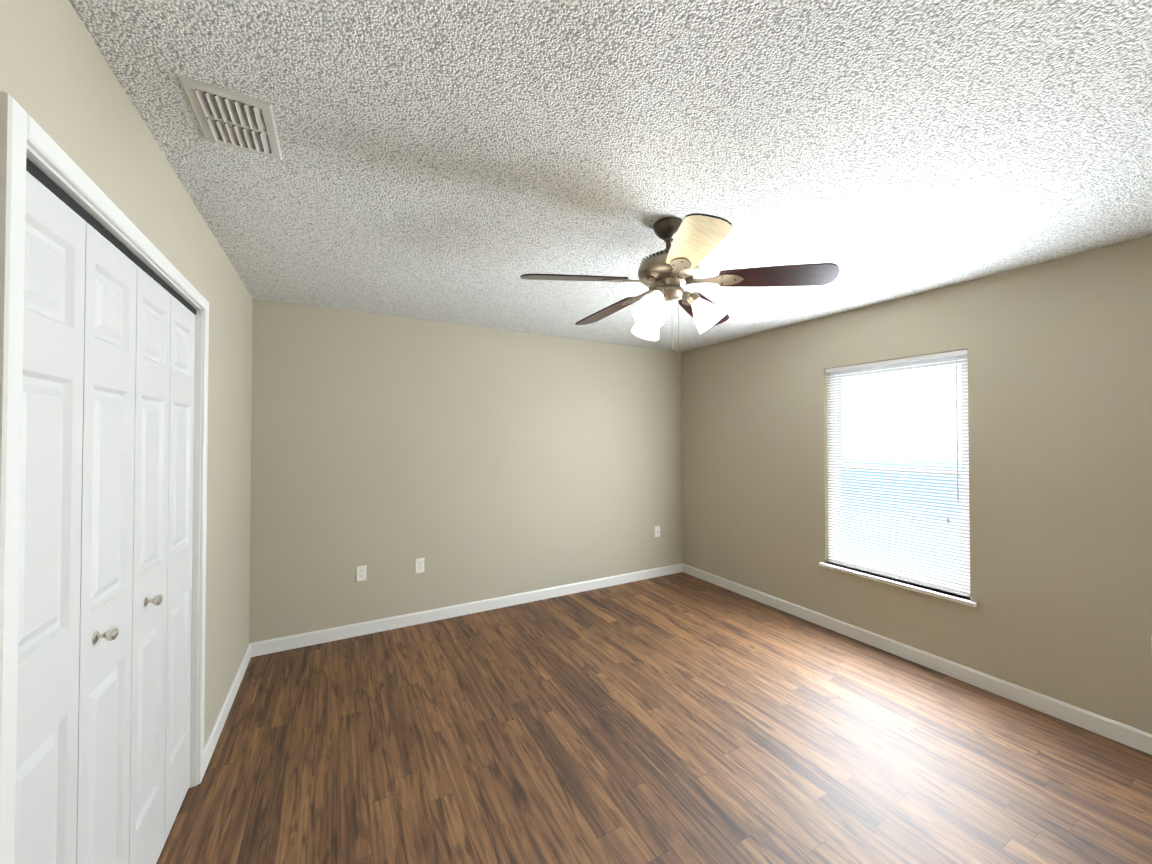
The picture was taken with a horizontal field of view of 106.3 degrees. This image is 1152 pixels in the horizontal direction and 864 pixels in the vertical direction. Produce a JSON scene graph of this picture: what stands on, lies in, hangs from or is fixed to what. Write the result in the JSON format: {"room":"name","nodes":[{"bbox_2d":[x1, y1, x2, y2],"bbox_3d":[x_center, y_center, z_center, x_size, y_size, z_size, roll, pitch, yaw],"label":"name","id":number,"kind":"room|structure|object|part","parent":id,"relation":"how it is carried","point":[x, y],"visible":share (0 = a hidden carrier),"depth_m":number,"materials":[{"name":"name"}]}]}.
{"room":"empty bedroom","nodes":[
{"label":"empty bedroom","id":0,"kind":"room"},
{"bbox_2d":[0,0,252,745],"bbox_3d":[-1.208,0.279,0.966,0.140,2.440,4.440,0,-1,-29],"label":"wall","id":1,"kind":"structure","parent":0,"point":[60,84],"depth_m":1.56,"materials":[{"name":"paint"}]},
{"bbox_2d":[0,91,208,863],"bbox_3d":[-1.387,0.478,1.288,0.140,2.050,1.250,0,-1,-29],"label":"door frame","id":2,"kind":"structure","parent":1,"relation":"attached to","point":[39,162],"depth_m":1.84,"materials":[{"name":"white wood"}]},
{"bbox_2d":[14,157,195,863],"bbox_3d":[-1.351,0.480,1.307,0.096,2.026,1.222,0,-1,-29],"label":"closet door","id":3,"kind":"structure","parent":1,"relation":"in","point":[104,672],"depth_m":1.13,"materials":[{"name":"white wood"}]},
{"bbox_2d":[204,643,250,773],"bbox_3d":[-1.926,1.472,2.413,0.013,0.092,1.185,0,-1,-29],"label":"baseboard","id":4,"kind":"structure","parent":1,"relation":"attached to","point":[213,737],"depth_m":2.26,"materials":[{"name":"white wood"}]},
{"bbox_2d":[249,299,682,642],"bbox_3d":[-0.550,0.318,3.941,4.161,2.440,0.140,0,-1,-29],"label":"wall","id":5,"kind":"structure","parent":0,"point":[467,463],"depth_m":3.56,"materials":[{"name":"paint"}]},
{"bbox_2d":[356,565,366,581],"bbox_3d":[-1.619,1.069,3.259,0.070,0.115,0.008,0,-1,-29],"label":"electrical outlet","id":6,"kind":"object","parent":5,"relation":"attached to","point":[361,572],"visible":1,"depth_m":3.26,"materials":[{"name":"white plastic"}]},
{"bbox_2d":[415,558,423,573],"bbox_3d":[-1.251,1.071,3.461,0.070,0.115,0.008,0,-1,-29],"label":"electrical outlet","id":7,"kind":"object","parent":5,"relation":"attached to","point":[419,565],"visible":1,"depth_m":3.46,"materials":[{"name":"white plastic"}]},
{"bbox_2d":[250,563,681,656],"bbox_3d":[-0.514,1.491,3.859,3.881,0.092,0.013,0,-1,-29],"label":"baseboard","id":8,"kind":"structure","parent":5,"relation":"attached to","point":[264,647],"depth_m":3.53,"materials":[{"name":"white wood"}]},
{"bbox_2d":[655,526,659,536],"bbox_3d":[0.875,1.067,4.628,0.070,0.115,0.014,0,-1,-29],"label":"electrical outlet","id":9,"kind":"object","parent":5,"relation":"attached to","point":[657,531],"visible":1,"depth_m":4.63,"materials":[{"name":"white plastic"}]},
{"bbox_2d":[69,0,1151,351],"bbox_3d":[0.553,-0.979,1.952,4.161,0.100,4.720,0,-1,-29],"label":"ceiling","id":10,"kind":"structure","parent":0,"point":[465,162],"depth_m":1.40,"materials":[{"name":"white paint"}]},
{"bbox_2d":[177,74,282,159],"bbox_3d":[-1.026,-0.932,1.308,0.205,0.015,0.285,0,-1,-29],"label":"ceiling vent","id":11,"kind":"object","parent":10,"relation":"in","point":[229,118],"visible":1,"depth_m":1.28,"materials":[{"name":"metal"}]},
{"bbox_2d":[520,213,838,362],"bbox_3d":[0.381,-0.616,1.952,1.270,0.625,1.252,0,-1,-29],"label":"fan","id":12,"kind":"object","parent":10,"relation":"hanging from","point":[669,272],"visible":1,"depth_m":1.82,"materials":[{"name":"brown wood"}]},
{"bbox_3d":[0.390,-0.516,1.956,0.454,0.162,0.426,0,-1,-29],"label":"lamp shade","id":13,"kind":"part","parent":12,"relation":"part of","materials":[{"name":"white glass"}]},
{"bbox_2d":[156,572,1151,863],"bbox_3d":[0.553,1.551,1.918,4.161,0.080,4.720,0,-1,-29],"label":"floor","id":14,"kind":"structure","parent":0,"point":[680,718],"depth_m":2.02,"materials":[{"name":"wood"}]},
{"bbox_2d":[682,236,1151,733],"bbox_3d":[2.315,0.304,2.904,0.140,2.440,4.440,0,-1,-29],"label":"wall","id":15,"kind":"structure","parent":0,"point":[1060,417],"depth_m":2.49,"materials":[{"name":"paint"}]},
{"bbox_2d":[819,562,977,607],"bbox_3d":[2.195,1.040,3.016,0.103,0.028,0.960,0,-1,-29],"label":"window sill","id":16,"kind":"structure","parent":15,"relation":"attached to","point":[931,592],"depth_m":2.90,"materials":[{"name":"white wood"}]},
{"bbox_2d":[830,355,969,593],"bbox_3d":[2.263,0.261,3.064,0.067,1.530,0.890,0,-1,-29],"label":"window","id":17,"kind":"structure","parent":15,"relation":"in","point":[903,365],"depth_m":3.04,"materials":[{"name":"plastic"}]},
{"bbox_2d":[825,349,969,596],"bbox_3d":[2.194,0.256,3.026,0.054,1.516,0.878,0,-1,-29],"label":"window blinds","id":18,"kind":"object","parent":17,"relation":"attached to","point":[943,355],"visible":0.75,"depth_m":2.95,"materials":[{"name":"plastic"}]},
{"bbox_2d":[682,563,1151,754],"bbox_3d":[2.248,1.477,2.851,0.013,0.092,4.440,0,-1,-29],"label":"baseboard","id":19,"kind":"structure","parent":15,"relation":"attached to","point":[1135,738],"depth_m":2.64,"materials":[{"name":"white wood"}]},
{"label":"outside","id":20,"kind":"structure","parent":0,"visible":0},
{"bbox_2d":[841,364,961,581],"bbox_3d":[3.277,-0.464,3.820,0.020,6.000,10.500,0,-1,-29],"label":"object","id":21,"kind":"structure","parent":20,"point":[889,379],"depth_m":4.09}
]}

